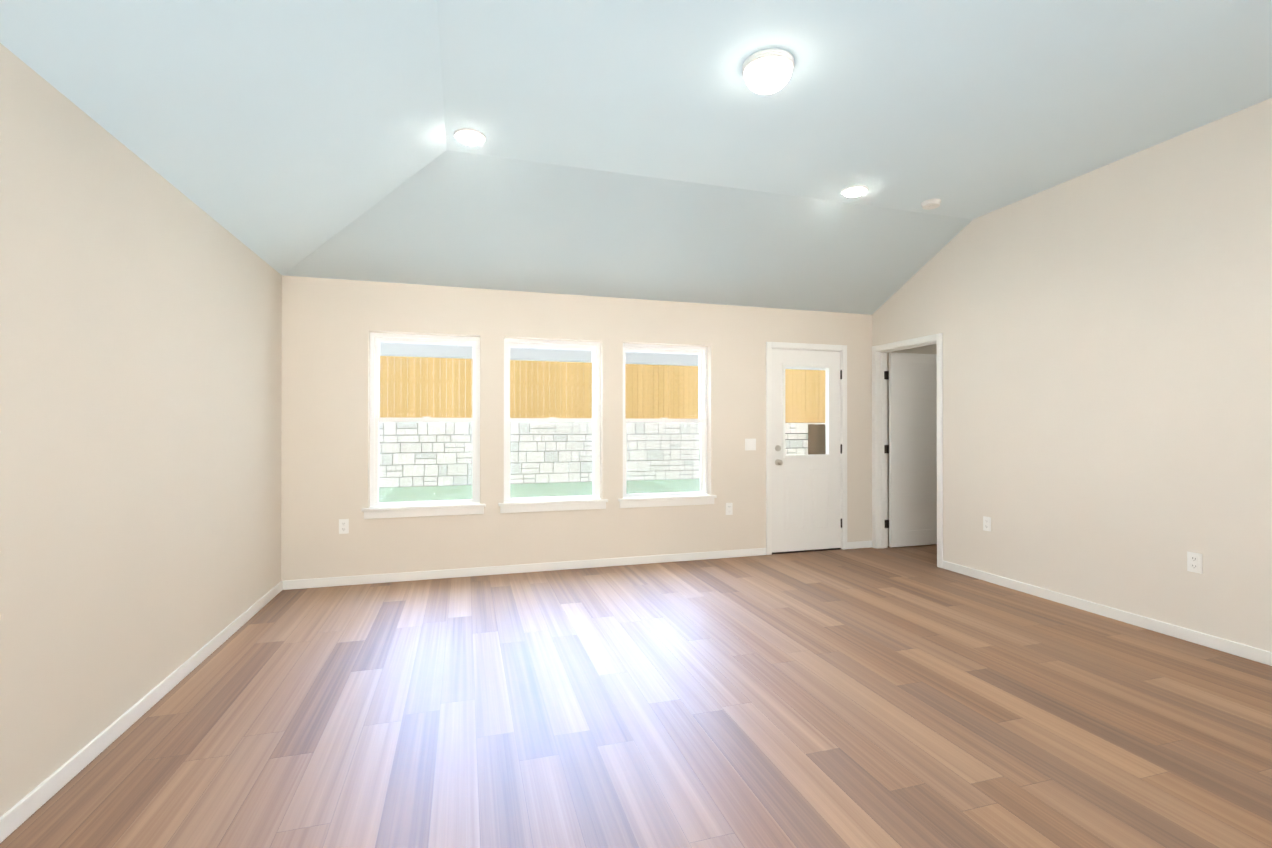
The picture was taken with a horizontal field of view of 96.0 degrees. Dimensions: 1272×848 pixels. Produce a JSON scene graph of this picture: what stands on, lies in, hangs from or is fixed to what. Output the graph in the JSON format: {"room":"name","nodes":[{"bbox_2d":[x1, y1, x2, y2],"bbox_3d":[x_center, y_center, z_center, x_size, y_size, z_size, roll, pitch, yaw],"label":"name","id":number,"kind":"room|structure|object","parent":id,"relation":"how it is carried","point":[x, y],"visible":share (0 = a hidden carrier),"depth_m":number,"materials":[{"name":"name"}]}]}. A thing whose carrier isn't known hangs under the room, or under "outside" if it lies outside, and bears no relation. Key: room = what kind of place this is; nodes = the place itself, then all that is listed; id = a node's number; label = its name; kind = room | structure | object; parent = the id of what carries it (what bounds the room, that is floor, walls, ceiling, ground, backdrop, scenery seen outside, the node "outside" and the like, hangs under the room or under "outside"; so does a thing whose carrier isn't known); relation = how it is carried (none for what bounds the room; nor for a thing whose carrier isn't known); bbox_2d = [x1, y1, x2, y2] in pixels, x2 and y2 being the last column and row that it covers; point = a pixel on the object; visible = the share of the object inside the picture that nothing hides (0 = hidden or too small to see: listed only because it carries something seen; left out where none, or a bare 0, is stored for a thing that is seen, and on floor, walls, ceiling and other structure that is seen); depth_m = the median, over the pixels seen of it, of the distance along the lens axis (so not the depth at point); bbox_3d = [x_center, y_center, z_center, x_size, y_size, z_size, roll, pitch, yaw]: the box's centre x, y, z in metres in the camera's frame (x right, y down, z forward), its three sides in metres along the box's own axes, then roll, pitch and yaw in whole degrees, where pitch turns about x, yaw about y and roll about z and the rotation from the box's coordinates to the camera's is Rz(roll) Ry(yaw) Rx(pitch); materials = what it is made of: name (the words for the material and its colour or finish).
{"room":"empty living room","nodes":[
{"label":"empty living room","id":0,"kind":"room"},
{"bbox_2d":[0,43,281,816],"bbox_3d":[-1.684,-0.295,0.619,0.150,3.130,7.940,0,0,-17],"label":"wall","id":1,"kind":"structure","parent":0,"point":[140,406],"depth_m":2.30,"materials":[{"name":"paint"}]},
{"bbox_2d":[0,581,282,842],"bbox_3d":[-1.623,1.234,0.693,0.013,0.072,7.820,0,0,-17],"label":"baseboard","id":2,"kind":"structure","parent":1,"relation":"attached to","point":[19,813],"depth_m":2.29,"materials":[{"name":"white wood"}]},
{"bbox_2d":[0,0,445,274],"bbox_3d":[-1.050,-1.499,0.876,1.292,0.661,7.820,0,0,-17],"label":"ceiling","id":3,"kind":"structure","parent":0,"point":[281,137],"depth_m":2.46,"materials":[{"name":"paint"}]},
{"bbox_2d":[380,342,824,369],"bbox_3d":[1.078,0.037,7.342,15.000,2.720,3.000,0,0,-17],"label":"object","id":4,"kind":"object","parent":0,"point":[639,357],"depth_m":8.04,"materials":[{"name":"grey"}]},
{"bbox_2d":[281,275,936,580],"bbox_3d":[1.136,-0.274,5.701,8.470,3.130,0.180,0,0,-17],"label":"wall","id":5,"kind":"structure","parent":0,"point":[329,326],"depth_m":4.95,"materials":[{"name":"paint"}]},
{"bbox_2d":[339,519,348,533],"bbox_3d":[-2.328,0.816,4.560,0.070,0.115,0.010,0,0,-17],"label":"electrical outlet","id":6,"kind":"object","parent":5,"relation":"attached to","point":[343,526],"visible":1,"depth_m":4.56,"materials":[{"name":"white plastic"}]},
{"bbox_2d":[361,503,485,518],"bbox_3d":[-1.750,0.721,4.767,0.962,0.086,0.117,0,0,-17],"label":"window sill","id":7,"kind":"structure","parent":5,"relation":"attached to","point":[374,512],"depth_m":4.72,"materials":[{"name":"white wood"}]},
{"bbox_2d":[370,332,479,506],"bbox_3d":[-1.778,-0.025,4.864,0.872,1.455,0.081,0,0,-17],"label":"window","id":8,"kind":"structure","parent":5,"relation":"in","point":[376,339],"depth_m":4.86,"materials":[{"name":"white plastic"}]},
{"bbox_2d":[283,548,765,589],"bbox_3d":[-0.728,1.252,5.036,4.195,0.072,0.013,0,0,-17],"label":"baseboard","id":9,"kind":"structure","parent":5,"relation":"attached to","point":[400,577],"depth_m":4.92,"materials":[{"name":"white wood"}]},
{"bbox_2d":[504,338,599,501],"bbox_3d":[-0.756,-0.024,5.171,0.872,1.455,0.081,0,0,-17],"label":"window","id":10,"kind":"structure","parent":5,"relation":"in","point":[594,347],"depth_m":5.18,"materials":[{"name":"white plastic"}]},
{"bbox_2d":[498,498,607,512],"bbox_3d":[-0.728,0.722,5.073,0.962,0.086,0.117,0,0,-17],"label":"window sill","id":11,"kind":"structure","parent":5,"relation":"attached to","point":[548,505],"depth_m":5.03,"materials":[{"name":"white wood"}]},
{"bbox_2d":[623,343,706,496],"bbox_3d":[0.263,-0.023,5.476,0.877,1.455,0.081,0,0,-17],"label":"window","id":12,"kind":"structure","parent":5,"relation":"in","point":[702,380],"depth_m":5.50,"materials":[{"name":"white plastic"}]},
{"bbox_2d":[618,494,716,507],"bbox_3d":[0.291,0.723,5.378,0.967,0.086,0.117,0,0,-17],"label":"window sill","id":13,"kind":"structure","parent":5,"relation":"attached to","point":[658,501],"depth_m":5.33,"materials":[{"name":"white wood"}]},
{"bbox_2d":[726,503,732,514],"bbox_3d":[0.900,0.820,5.527,0.070,0.115,0.010,0,0,-17],"label":"electrical outlet","id":14,"kind":"object","parent":5,"relation":"attached to","point":[729,508],"visible":1,"depth_m":5.53,"materials":[{"name":"white plastic"}]},
{"bbox_2d":[745,439,755,449],"bbox_3d":[1.121,0.200,5.595,0.116,0.115,0.012,0,0,-17],"label":"switch plate","id":15,"kind":"object","parent":5,"relation":"attached to","point":[750,444],"visible":1,"depth_m":5.59,"materials":[{"name":"white plastic"}]},
{"bbox_2d":[766,342,846,554],"bbox_3d":[1.700,0.240,5.876,0.934,2.103,0.226,0,0,-17],"label":"door frame","id":16,"kind":"structure","parent":5,"relation":"attached to","point":[771,345],"depth_m":5.78,"materials":[{"name":"white wood"}]},
{"bbox_2d":[772,349,841,552],"bbox_3d":[1.733,0.265,5.784,0.812,2.021,0.121,0,0,-17],"label":"patio door","id":17,"kind":"structure","parent":5,"relation":"in","point":[806,502],"depth_m":5.79,"materials":[{"name":"white wood"}]},
{"bbox_2d":[847,541,871,548],"bbox_3d":[2.324,1.256,5.950,0.303,0.072,0.013,0,0,-17],"label":"baseboard","id":18,"kind":"structure","parent":5,"relation":"attached to","point":[859,544],"depth_m":5.94,"materials":[{"name":"white wood"}]},
{"bbox_2d":[283,150,972,314],"bbox_3d":[0.037,-1.484,4.652,5.460,0.661,1.292,0,0,-17],"label":"ceiling slope","id":19,"kind":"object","parent":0,"point":[449,218],"visible":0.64,"depth_m":4.54,"materials":[{"name":"paint"}]},
{"bbox_2d":[0,544,1271,847],"bbox_3d":[2.276,1.325,1.892,8.470,0.100,8.120,0,0,-17],"label":"floor","id":20,"kind":"structure","parent":0,"point":[908,696],"depth_m":2.43,"materials":[{"name":"brown wood"}]},
{"bbox_2d":[437,0,1271,218],"bbox_3d":[1.764,-1.788,1.068,4.210,0.100,6.570,0,0,-17],"label":"ceiling","id":21,"kind":"structure","parent":0,"point":[970,109],"depth_m":2.94,"materials":[{"name":"paint"}]},
{"bbox_2d":[453,128,485,144],"bbox_3d":[-0.998,-1.718,3.439,0.190,0.022,0.190,0,0,-17],"label":"recessed light","id":22,"kind":"object","parent":21,"relation":"in","point":[468,136],"visible":1,"depth_m":3.41,"materials":[{"name":"white plastic"}]},
{"bbox_2d":[742,48,794,93],"bbox_3d":[0.636,-1.670,2.760,0.248,0.122,0.248,0,0,-17],"label":"flush-mount light","id":23,"kind":"object","parent":21,"relation":"attached to","point":[768,71],"visible":0.98,"depth_m":2.69,"materials":[{"name":"white"}]},
{"bbox_2d":[841,185,867,196],"bbox_3d":[1.615,-1.714,4.232,0.190,0.022,0.190,0,0,-17],"label":"recessed light","id":24,"kind":"object","parent":21,"relation":"in","point":[855,191],"visible":1,"depth_m":4.20,"materials":[{"name":"white plastic"}]},
{"bbox_2d":[921,199,940,209],"bbox_3d":[2.292,-1.703,4.446,0.140,0.043,0.140,0,0,-17],"label":"smoke detector","id":25,"kind":"object","parent":21,"relation":"attached to","point":[928,204],"visible":1,"depth_m":4.41,"materials":[{"name":"white plastic"}]},
{"bbox_2d":[872,98,1271,651],"bbox_3d":[3.676,-0.228,2.224,0.120,3.010,7.940,0,0,-17],"label":"wall","id":26,"kind":"structure","parent":0,"point":[1106,330],"depth_m":3.72,"materials":[{"name":"paint"}]},
{"bbox_2d":[872,333,942,567],"bbox_3d":[2.672,0.239,5.575,0.152,2.103,0.916,0,0,-17],"label":"door frame","id":27,"kind":"structure","parent":26,"relation":"attached to","point":[929,338],"depth_m":5.94,"materials":[{"name":"white wood"}]},
{"bbox_2d":[884,352,936,546],"bbox_3d":[2.994,0.268,6.061,0.836,2.024,0.127,0,0,-17],"label":"bedroom door","id":28,"kind":"structure","parent":26,"relation":"in","point":[911,448],"depth_m":6.02,"materials":[{"name":"white wood"}]},
{"bbox_2d":[983,516,990,531],"bbox_3d":[2.871,0.817,4.682,0.010,0.115,0.070,0,0,-17],"label":"electrical outlet","id":29,"kind":"object","parent":26,"relation":"attached to","point":[986,523],"visible":1,"depth_m":4.68,"materials":[{"name":"white plastic"}]},
{"bbox_2d":[942,560,1271,665],"bbox_3d":[3.728,1.239,1.811,0.013,0.072,6.891,0,0,-17],"label":"baseboard","id":30,"kind":"structure","parent":26,"relation":"attached to","point":[1231,647],"depth_m":3.68,"materials":[{"name":"white wood"}]},
{"bbox_2d":[1187,551,1202,573],"bbox_3d":[3.269,0.811,3.350,0.010,0.115,0.070,0,0,-17],"label":"electrical outlet","id":31,"kind":"object","parent":26,"relation":"attached to","point":[1194,562],"visible":1,"depth_m":3.35,"materials":[{"name":"white plastic"}]},
{"label":"outside","id":32,"kind":"structure","parent":0,"visible":0},
{"bbox_2d":[379,479,699,501],"bbox_3d":[1.281,1.436,11.886,40.000,0.040,11.600,0,0,-17],"label":"lawn","id":33,"kind":"structure","parent":32,"point":[532,491],"depth_m":12.20,"materials":[{"name":"green plant"}]},
{"bbox_2d":[379,422,824,487],"bbox_3d":[0.487,0.693,14.796,28.645,1.470,0.475,0,0,-17],"label":"stone","id":34,"kind":"object","parent":33,"relation":"on","point":[793,442],"depth_m":13.78,"materials":[{"name":"grey stone"}]},
{"bbox_2d":[379,356,824,422],"bbox_3d":[0.434,-0.988,14.721,28.000,1.890,0.063,0,0,-17],"label":"fence","id":35,"kind":"object","parent":34,"relation":"on","point":[655,383],"depth_m":13.98,"materials":[{"name":"wood"}]},
{"bbox_2d":[808,424,825,454],"bbox_3d":[5.964,0.701,11.861,0.063,1.430,8.257,0,0,-17],"label":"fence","id":36,"kind":"object","parent":33,"relation":"on","point":[816,446],"depth_m":15.43,"materials":[{"name":"brown wood"}]}
]}

